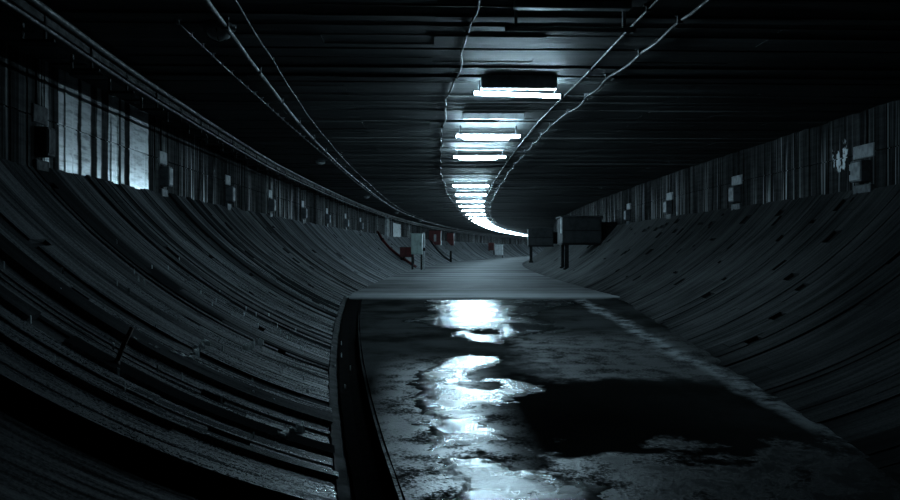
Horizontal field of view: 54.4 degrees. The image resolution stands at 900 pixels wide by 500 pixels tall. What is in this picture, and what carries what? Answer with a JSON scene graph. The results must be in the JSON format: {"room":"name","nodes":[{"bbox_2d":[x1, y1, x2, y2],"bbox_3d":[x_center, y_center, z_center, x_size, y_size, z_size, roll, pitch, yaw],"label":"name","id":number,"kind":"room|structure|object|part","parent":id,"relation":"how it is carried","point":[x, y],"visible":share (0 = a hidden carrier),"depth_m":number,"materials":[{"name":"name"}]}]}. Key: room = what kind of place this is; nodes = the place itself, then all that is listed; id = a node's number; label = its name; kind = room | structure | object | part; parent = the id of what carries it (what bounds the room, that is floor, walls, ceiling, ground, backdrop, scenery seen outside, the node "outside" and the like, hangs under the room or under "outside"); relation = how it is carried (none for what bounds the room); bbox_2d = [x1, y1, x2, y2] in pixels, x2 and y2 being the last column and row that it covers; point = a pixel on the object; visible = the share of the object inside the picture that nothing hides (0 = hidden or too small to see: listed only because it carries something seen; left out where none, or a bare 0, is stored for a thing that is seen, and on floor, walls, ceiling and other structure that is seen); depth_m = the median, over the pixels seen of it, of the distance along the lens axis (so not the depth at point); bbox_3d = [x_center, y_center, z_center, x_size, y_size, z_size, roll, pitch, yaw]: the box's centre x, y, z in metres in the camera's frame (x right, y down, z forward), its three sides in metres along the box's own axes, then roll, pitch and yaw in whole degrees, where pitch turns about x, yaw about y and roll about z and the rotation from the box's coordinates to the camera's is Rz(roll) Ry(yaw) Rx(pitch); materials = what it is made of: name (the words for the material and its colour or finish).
{"room":"underground passage","nodes":[
{"label":"underground passage","id":0,"kind":"room"},
{"bbox_2d":[0,39,526,244],"bbox_3d":[12.231,-1.485,96.675,34.038,1.230,202.008,0,0,0],"label":"wall","id":1,"kind":"structure","parent":0,"point":[99,134],"depth_m":12.55,"materials":[{"name":"concrete"}]},
{"bbox_2d":[30,58,54,171],"bbox_3d":[-4.435,-1.460,9.579,0.168,1.240,0.386,0,0,-2],"label":"wall box","id":2,"kind":"object","parent":1,"relation":"attached to","point":[44,135],"visible":0.97,"depth_m":9.48,"materials":[{"name":"metal"}]},
{"bbox_3d":[-4.496,-1.480,9.570,0.045,0.200,0.372,0,0,-2],"label":"plate","id":3,"kind":"part","parent":2,"relation":"part of","materials":[{"name":"metal"}]},
{"bbox_3d":[-4.484,-0.910,9.570,0.070,0.140,0.324,0,0,-2],"label":"plate","id":4,"kind":"part","parent":2,"relation":"part of","materials":[{"name":"metal"}]},
{"bbox_2d":[158,120,172,196],"bbox_3d":[-4.565,-1.460,14.079,0.168,1.240,0.397,0,0,-1],"label":"wall box","id":5,"kind":"object","parent":1,"relation":"attached to","point":[166,172],"visible":0.96,"depth_m":13.98,"materials":[{"name":"grey metal"}]},
{"bbox_3d":[-4.626,-1.480,14.071,0.045,0.200,0.384,0,0,-1],"label":"plate","id":6,"kind":"part","parent":5,"relation":"part of","materials":[{"name":"grey metal"}]},
{"bbox_3d":[-4.614,-0.910,14.072,0.070,0.140,0.335,0,0,-1],"label":"plate","id":7,"kind":"part","parent":5,"relation":"part of","materials":[{"name":"grey metal"}]},
{"bbox_2d":[224,153,234,209],"bbox_3d":[-4.650,-1.460,18.531,0.168,1.240,0.397,0,0,-1],"label":"wall box","id":8,"kind":"object","parent":1,"relation":"attached to","point":[230,190],"visible":0.94,"depth_m":18.43,"materials":[{"name":"grey metal"}]},
{"bbox_3d":[-4.711,-1.480,18.523,0.045,0.200,0.384,0,0,-1],"label":"plate","id":9,"kind":"part","parent":8,"relation":"part of","materials":[{"name":"grey metal"}]},
{"bbox_3d":[-4.699,-0.910,18.523,0.070,0.140,0.335,0,0,-1],"label":"plate","id":10,"kind":"part","parent":8,"relation":"part of","materials":[{"name":"grey metal"}]},
{"bbox_2d":[268,171,275,216],"bbox_3d":[-4.692,-1.460,23.084,0.168,1.240,0.397,0,0,0],"label":"wall box","id":11,"kind":"object","parent":1,"relation":"attached to","point":[272,202],"visible":0.92,"depth_m":22.97,"materials":[{"name":"grey metal"}]},
{"bbox_3d":[-4.753,-1.480,23.077,0.045,0.200,0.384,0,0,0],"label":"plate","id":12,"kind":"part","parent":11,"relation":"part of","materials":[{"name":"grey metal"}]},
{"bbox_2d":[301,185,306,223],"bbox_3d":[-4.685,-1.460,28.143,0.168,1.240,0.397,0,0,0],"label":"wall box","id":13,"kind":"object","parent":1,"relation":"attached to","point":[304,210],"visible":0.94,"depth_m":28.04,"materials":[{"name":"grey metal"}]},
{"bbox_2d":[325,195,330,227],"bbox_3d":[-4.622,-1.460,33.202,0.168,1.240,0.397,0,0,1],"label":"wall box","id":14,"kind":"object","parent":1,"relation":"attached to","point":[328,217],"visible":0.97,"depth_m":33.09,"materials":[{"name":"grey metal"}]},
{"bbox_2d":[344,203,348,230],"bbox_3d":[-4.506,-1.460,38.159,0.168,1.240,0.397,0,0,2],"label":"wall box","id":15,"kind":"object","parent":1,"relation":"attached to","point":[346,220],"visible":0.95,"depth_m":38.05,"materials":[{"name":"grey metal"}]},
{"bbox_2d":[385,217,391,237],"bbox_3d":[-3.783,-1.300,53.899,0.180,1.500,2.220,0,0,4],"label":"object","id":16,"kind":"structure","parent":1,"relation":"in","point":[388,222],"depth_m":53.93,"materials":[{"name":"metal"}]},
{"bbox_2d":[392,222,400,236],"bbox_3d":[-3.538,-1.275,57.997,0.100,1.050,4.280,0,0,4],"label":"wall panel","id":17,"kind":"object","parent":1,"relation":"attached to","point":[396,228],"visible":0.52,"depth_m":57.85,"materials":[{"name":"grey metal"}]},
{"bbox_2d":[429,230,441,244],"bbox_3d":[-1.302,-1.095,76.618,1.100,1.290,0.410,0,0,6],"label":"upper cabinet","id":18,"kind":"object","parent":1,"relation":"attached to","point":[434,235],"visible":0.93,"depth_m":76.43,"materials":[{"name":"metal"}]},
{"bbox_2d":[447,233,453,245],"bbox_3d":[0.062,-1.095,88.674,0.750,1.290,0.410,0,0,8],"label":"upper cabinet","id":19,"kind":"object","parent":1,"relation":"attached to","point":[450,236],"visible":0.91,"depth_m":88.51,"materials":[{"name":"metal"}]},
{"bbox_2d":[0,157,545,499],"bbox_3d":[13.427,0.380,96.669,36.394,2.641,202.006,0,0,0],"label":"wall","id":20,"kind":"structure","parent":0,"point":[70,429],"depth_m":7.00,"materials":[{"name":"concrete"}]},
{"bbox_2d":[113,327,133,364],"bbox_3d":[-2.260,0.681,6.035,0.158,0.303,0.065,0,0,-25],"label":"rod","id":21,"kind":"object","parent":20,"relation":"attached to","point":[130,330],"visible":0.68,"depth_m":6.03,"materials":[{"name":"metal"}]},
{"bbox_2d":[4,240,350,438],"bbox_3d":[-2.346,0.621,8.480,2.661,1.495,6.355,0,0,0],"label":"flakes","id":22,"kind":"object","parent":20,"relation":"on","point":[300,428],"visible":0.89,"depth_m":7.41,"materials":[{"name":"grey paint"}]},
{"bbox_2d":[328,297,353,499],"bbox_3d":[-0.748,1.309,7.224,0.562,0.654,22.729,0,0,-8],"label":"curb","id":23,"kind":"object","parent":20,"relation":"attached to","point":[343,483],"visible":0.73,"depth_m":6.80,"materials":[{"name":"concrete"}]},
{"bbox_2d":[377,231,416,267],"bbox_3d":[-2.794,-0.065,47.573,0.547,2.015,3.520,0,0,-41],"label":"pipe","id":24,"kind":"object","parent":20,"relation":"attached to","point":[378,232],"visible":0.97,"depth_m":47.70,"materials":[{"name":"metal"}]},
{"bbox_2d":[399,247,414,263],"bbox_3d":[-2.291,0.383,47.001,0.810,1.076,0.575,0,0,3],"label":"base cabinet","id":25,"kind":"object","parent":20,"relation":"on","point":[404,251],"visible":0.66,"depth_m":46.74,"materials":[{"name":"metal"}]},
{"bbox_3d":[-2.303,0.130,46.749,0.670,0.400,0.018,0,0,3],"label":"door","id":26,"kind":"part","parent":25,"relation":"part of","materials":[{"name":"red paint"}]},
{"bbox_2d":[430,241,449,260],"bbox_3d":[-0.859,0.054,73.914,0.207,1.780,5.065,0,0,-19],"label":"hose","id":27,"kind":"object","parent":20,"relation":"on","point":[432,243],"visible":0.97,"depth_m":73.87,"materials":[{"name":"black rubber"}]},
{"bbox_2d":[488,243,494,254],"bbox_3d":[5.375,-0.146,113.450,0.810,1.578,0.575,0,0,11],"label":"cabinet","id":28,"kind":"object","parent":20,"relation":"on","point":[491,246],"visible":1,"depth_m":113.21,"materials":[{"name":"metal"}]},
{"bbox_3d":[5.326,-0.425,113.204,0.670,0.850,0.018,0,0,11],"label":"door","id":29,"kind":"part","parent":28,"relation":"part of","materials":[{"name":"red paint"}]},
{"bbox_2d":[0,0,899,237],"bbox_3d":[17.244,-2.096,96.690,44.229,0.040,202.051,0,0,0],"label":"ceiling","id":30,"kind":"structure","parent":0,"point":[363,71],"depth_m":10.69,"materials":[{"name":"concrete"}]},
{"bbox_2d":[202,20,236,42],"bbox_3d":[-2.158,-2.035,8.188,0.320,0.190,0.320,0,0,-2],"label":"dome lamp","id":31,"kind":"object","parent":30,"relation":"attached to","point":[212,28],"visible":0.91,"depth_m":8.10,"materials":[{"name":"black glass"}]},
{"bbox_3d":[-2.158,-2.009,8.188,0.240,0.102,0.240,0,0,-2],"label":"glass","id":32,"kind":"part","parent":31,"relation":"part of","materials":[{"name":"glass"}]},
{"bbox_2d":[0,0,526,238],"bbox_3d":[10.936,-1.953,94.816,36.469,0.375,182.770,0,0,-2],"label":"cable tray","id":33,"kind":"object","parent":30,"relation":"hanging from","point":[36,15],"visible":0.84,"depth_m":10.15,"materials":[{"name":"metal"}]},
{"bbox_2d":[174,19,413,216],"bbox_3d":[-2.542,-2.088,34.074,0.814,0.064,52.395,0,0,1],"label":"cable","id":34,"kind":"object","parent":30,"relation":"attached to","point":[177,21],"visible":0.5,"depth_m":11.06,"materials":[{"name":"black rubber"}]},
{"bbox_2d":[314,158,326,165],"bbox_3d":[-2.984,-2.035,20.161,0.320,0.190,0.320,0,0,-1],"label":"dome lamp","id":35,"kind":"object","parent":30,"relation":"attached to","point":[320,161],"visible":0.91,"depth_m":20.07,"materials":[{"name":"grey glass"}]},
{"bbox_3d":[-2.984,-2.009,20.161,0.240,0.102,0.240,0,0,-1],"label":"glass","id":36,"kind":"part","parent":35,"relation":"part of","materials":[{"name":"glass"}]},
{"bbox_2d":[203,0,524,237],"bbox_3d":[11.817,-2.056,94.846,29.346,0.129,183.965,0,0,0],"label":"ceiling pipe","id":37,"kind":"object","parent":30,"relation":"attached to","point":[224,21],"visible":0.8,"depth_m":10.86,"materials":[{"name":"metal"}]},
{"bbox_2d":[234,0,496,234],"bbox_3d":[2.067,-2.083,60.990,9.339,0.074,116.231,0,0,0],"label":"cable","id":38,"kind":"object","parent":30,"relation":"attached to","point":[236,1],"visible":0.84,"depth_m":11.25,"materials":[{"name":"metal"}]},
{"bbox_2d":[429,189,486,195],"bbox_3d":[0.278,-2.007,30.224,2.015,0.247,0.138,0,0,1],"label":"tube light","id":39,"kind":"object","parent":30,"relation":"hanging from","point":[457,190],"visible":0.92,"depth_m":30.21,"materials":[{"name":"white glass"}]},
{"bbox_2d":[439,0,480,218],"bbox_3d":[0.348,-2.086,32.503,0.968,0.068,55.057,0,0,1],"label":"cable","id":40,"kind":"object","parent":30,"relation":"attached to","point":[478,2],"visible":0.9,"depth_m":10.40,"materials":[{"name":"metal"}]},
{"bbox_2d":[449,211,485,214],"bbox_3d":[0.939,-2.007,47.323,2.015,0.247,0.138,0,0,3],"label":"tube light","id":41,"kind":"object","parent":30,"relation":"hanging from","point":[449,211],"visible":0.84,"depth_m":47.31,"materials":[{"name":"white glass"}]},
{"bbox_2d":[431,147,506,159],"bbox_3d":[0.167,-1.990,17.942,2.015,0.280,0.200,0,0,-1],"label":"tube light","id":42,"kind":"object","parent":30,"relation":"hanging from","point":[456,148],"visible":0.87,"depth_m":17.93,"materials":[{"name":"glass"}]},
{"bbox_2d":[456,197,484,201],"bbox_3d":[0.358,-2.007,34.326,2.015,0.247,0.138,0,0,1],"label":"tube light","id":43,"kind":"object","parent":30,"relation":"hanging from","point":[458,197],"visible":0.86,"depth_m":34.32,"materials":[{"name":"white glass"}]},
{"bbox_2d":[452,180,489,186],"bbox_3d":[0.177,-2.007,26.020,2.015,0.247,0.138,0,0,0],"label":"tube light","id":44,"kind":"object","parent":30,"relation":"hanging from","point":[486,185],"visible":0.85,"depth_m":26.04,"materials":[{"name":"glass"}]},
{"bbox_2d":[459,202,483,206],"bbox_3d":[0.498,-2.007,38.227,2.015,0.247,0.138,0,0,2],"label":"tube light","id":45,"kind":"object","parent":30,"relation":"hanging from","point":[460,202],"visible":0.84,"depth_m":38.22,"materials":[{"name":"white glass"}]},
{"bbox_2d":[461,207,484,210],"bbox_3d":[0.678,-2.007,42.627,2.015,0.247,0.138,0,0,2],"label":"tube light","id":46,"kind":"object","parent":30,"relation":"hanging from","point":[463,207],"visible":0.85,"depth_m":42.61,"materials":[{"name":"white glass"}]},
{"bbox_2d":[468,215,486,218],"bbox_3d":[1.193,-2.007,52.420,2.015,0.247,0.138,0,0,3],"label":"tube light","id":47,"kind":"object","parent":30,"relation":"hanging from","point":[469,215],"visible":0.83,"depth_m":52.40,"materials":[{"name":"white glass"}]},
{"bbox_2d":[454,113,523,139],"bbox_3d":[0.210,-1.990,14.063,2.015,0.280,1.350,0,0,-1],"label":"tube light","id":48,"kind":"object","parent":30,"relation":"hanging from","point":[466,116],"visible":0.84,"depth_m":13.48,"materials":[{"name":"glass"}]},
{"bbox_2d":[431,75,562,98],"bbox_3d":[0.389,-1.999,10.651,2.015,0.263,0.248,0,0,-2],"label":"tube light","id":49,"kind":"object","parent":30,"relation":"hanging from","point":[488,82],"visible":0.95,"depth_m":10.55,"materials":[{"name":"glass"}]},
{"bbox_2d":[402,0,635,32],"bbox_3d":[0.598,-2.007,7.483,2.015,0.247,0.188,0,0,-2],"label":"tube light","id":50,"kind":"object","parent":30,"relation":"hanging from","point":[547,5],"visible":1,"depth_m":7.46,"materials":[{"name":"metal"}]},
{"bbox_2d":[484,0,658,226],"bbox_3d":[2.445,-2.085,42.180,1.620,0.070,74.320,0,0,2],"label":"conduit","id":51,"kind":"object","parent":30,"relation":"attached to","point":[648,6],"visible":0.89,"depth_m":10.02,"materials":[{"name":"metal"}]},
{"bbox_2d":[489,0,710,226],"bbox_3d":[2.718,-2.066,42.184,1.755,0.109,74.246,0,0,2],"label":"cable","id":52,"kind":"object","parent":30,"relation":"attached to","point":[680,17],"visible":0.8,"depth_m":10.01,"materials":[{"name":"grey rubber"}]},
{"bbox_2d":[346,256,899,499],"bbox_3d":[17.304,1.310,96.431,39.900,0.619,200.882,0,0,0],"label":"floor","id":53,"kind":"structure","parent":0,"point":[629,405],"depth_m":7.55,"materials":[{"name":"concrete"}]},
{"bbox_2d":[338,297,404,499],"bbox_3d":[-0.532,1.360,7.235,0.729,0.723,22.736,0,0,-8],"label":"gutter","id":54,"kind":"object","parent":53,"relation":"on","point":[371,477],"visible":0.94,"depth_m":7.29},
{"bbox_2d":[410,233,422,269],"bbox_3d":[-1.676,0.092,44.352,0.620,1.855,0.575,0,0,2],"label":"tall cabinet","id":55,"kind":"object","parent":53,"relation":"on","point":[416,238],"visible":0.91,"depth_m":44.09,"materials":[{"name":"grey metal"}]},
{"bbox_3d":[-1.914,0.614,44.180,0.060,0.789,0.060,0,0,2],"label":"leg","id":56,"kind":"part","parent":55,"relation":"part of","materials":[{"name":"metal"}]},
{"bbox_3d":[-1.687,-0.290,44.101,0.480,0.920,0.018,0,0,2],"label":"door","id":57,"kind":"part","parent":55,"relation":"part of","materials":[{"name":"grey paint"}]},
{"bbox_2d":[423,232,424,269],"bbox_3d":[-1.307,0.060,44.094,0.114,1.920,0.120,0,0,2],"label":"marker post","id":58,"kind":"object","parent":53,"relation":"on","point":[423,232],"visible":0.88,"depth_m":44.05,"materials":[{"name":"white metal"}]},
{"bbox_2d":[402,299,584,343],"bbox_3d":[0.942,1.155,15.069,3.600,0.235,6.763,0,0,0],"label":"light reflection","id":59,"kind":"object","parent":53,"relation":"on","point":[507,316],"visible":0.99,"depth_m":14.88,"materials":[{"name":"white liquid"}]},
{"bbox_2d":[495,245,502,257],"bbox_3d":[6.308,0.167,112.240,1.010,1.705,0.575,0,0,11],"label":"cabinet","id":60,"kind":"object","parent":53,"relation":"on","point":[498,248],"visible":1,"depth_m":111.97,"materials":[{"name":"metal"}]},
{"bbox_3d":[6.260,0.000,111.993,0.870,1.200,0.018,0,0,11],"label":"door","id":61,"kind":"part","parent":60,"relation":"part of","materials":[{"name":"metal"}]},
{"bbox_2d":[405,355,612,499],"bbox_3d":[0.250,1.386,7.628,1.557,0.214,6.212,0,0,0],"label":"light reflection","id":62,"kind":"object","parent":53,"relation":"on","point":[458,425],"visible":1,"depth_m":6.70,"materials":[{"name":"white liquid"}]},
{"bbox_2d":[522,184,899,483],"bbox_3d":[20.589,0.400,95.322,37.340,2.661,198.536,0,0,0],"label":"wall","id":63,"kind":"structure","parent":0,"point":[742,277],"depth_m":11.94,"materials":[{"name":"concrete"}]},
{"bbox_2d":[526,228,556,262],"bbox_3d":[5.495,-0.261,50.608,2.100,1.959,1.820,0,0,3],"label":"tank","id":64,"kind":"object","parent":63,"relation":"on","point":[536,237],"visible":0.94,"depth_m":49.78,"materials":[{"name":"metal"}]},
{"bbox_3d":[5.216,-0.225,50.623,1.460,0.070,1.760,0,0,3],"label":"frame","id":65,"kind":"part","parent":64,"relation":"part of","materials":[{"name":"metal"}]},
{"bbox_2d":[556,216,616,269],"bbox_3d":[5.084,-0.261,32.584,2.100,1.959,1.820,0,0,1],"label":"tank","id":66,"kind":"object","parent":63,"relation":"on","point":[571,230],"visible":0.91,"depth_m":31.75,"materials":[{"name":"grey metal"}]},
{"bbox_3d":[4.305,0.253,33.346,0.150,0.885,0.140,0,0,1],"label":"leg","id":67,"kind":"part","parent":66,"relation":"part of","materials":[{"name":"metal"}]},
{"bbox_3d":[4.242,0.265,31.846,0.150,0.909,0.140,0,0,1],"label":"leg","id":68,"kind":"part","parent":66,"relation":"part of","materials":[{"name":"metal"}]},
{"bbox_3d":[4.804,-0.225,32.588,1.460,0.070,1.760,0,0,1],"label":"frame","id":69,"kind":"part","parent":66,"relation":"part of","materials":[{"name":"metal"}]},
{"bbox_3d":[4.794,-1.210,32.588,1.520,0.060,1.820,0,0,1],"label":"lid","id":70,"kind":"part","parent":66,"relation":"part of","materials":[{"name":"grey paint"}]},
{"bbox_2d":[553,100,899,231],"bbox_3d":[22.671,-1.485,94.968,33.225,1.230,197.198,0,0,0],"label":"wall","id":71,"kind":"structure","parent":0,"point":[804,163],"depth_m":16.33,"materials":[{"name":"concrete"}]},
{"bbox_2d":[624,203,630,224],"bbox_3d":[6.021,-1.460,29.743,0.168,1.240,0.620,0,0,1],"label":"wall box","id":72,"kind":"object","parent":71,"relation":"attached to","point":[627,212],"visible":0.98,"depth_m":29.57,"materials":[{"name":"grey metal"}]},
{"bbox_2d":[663,174,672,218],"bbox_3d":[5.997,-1.460,24.111,0.168,1.240,0.620,0,0,0],"label":"wall box","id":73,"kind":"object","parent":71,"relation":"attached to","point":[667,205],"visible":0.99,"depth_m":23.95,"materials":[{"name":"grey metal"}]},
{"bbox_3d":[6.058,-1.480,24.111,0.045,0.200,0.620,0,0,0],"label":"plate","id":74,"kind":"part","parent":73,"relation":"part of","materials":[{"name":"grey metal"}]},
{"bbox_3d":[6.046,-0.910,24.111,0.070,0.140,0.540,0,0,0],"label":"plate","id":75,"kind":"part","parent":73,"relation":"part of","materials":[{"name":"grey metal"}]},
{"bbox_2d":[729,152,742,210],"bbox_3d":[6.042,-1.460,18.577,0.168,1.240,0.620,0,0,-1],"label":"wall box","id":76,"kind":"object","parent":71,"relation":"attached to","point":[734,192],"visible":0.98,"depth_m":18.45,"materials":[{"name":"grey metal"}]},
{"bbox_3d":[6.091,-0.910,18.578,0.070,0.140,0.540,0,0,-1],"label":"plate","id":77,"kind":"part","parent":76,"relation":"part of","materials":[{"name":"grey metal"}]},
{"bbox_3d":[6.104,-1.480,18.578,0.045,0.200,0.620,0,0,-1],"label":"plate","id":78,"kind":"part","parent":76,"relation":"part of","materials":[{"name":"grey metal"}]},
{"bbox_2d":[849,110,875,193],"bbox_3d":[6.155,-1.460,13.124,0.168,1.240,0.620,0,0,-2],"label":"wall box","id":79,"kind":"object","parent":71,"relation":"attached to","point":[860,170],"visible":1,"depth_m":13.03,"materials":[{"name":"grey metal"}]},
{"bbox_3d":[6.204,-0.910,13.126,0.070,0.140,0.540,0,0,-2],"label":"plate","id":80,"kind":"part","parent":79,"relation":"part of","materials":[{"name":"grey metal"}]},
{"bbox_3d":[6.216,-1.480,13.126,0.045,0.200,0.620,0,0,-2],"label":"plate","id":81,"kind":"part","parent":79,"relation":"part of","materials":[{"name":"grey metal"}]}
]}

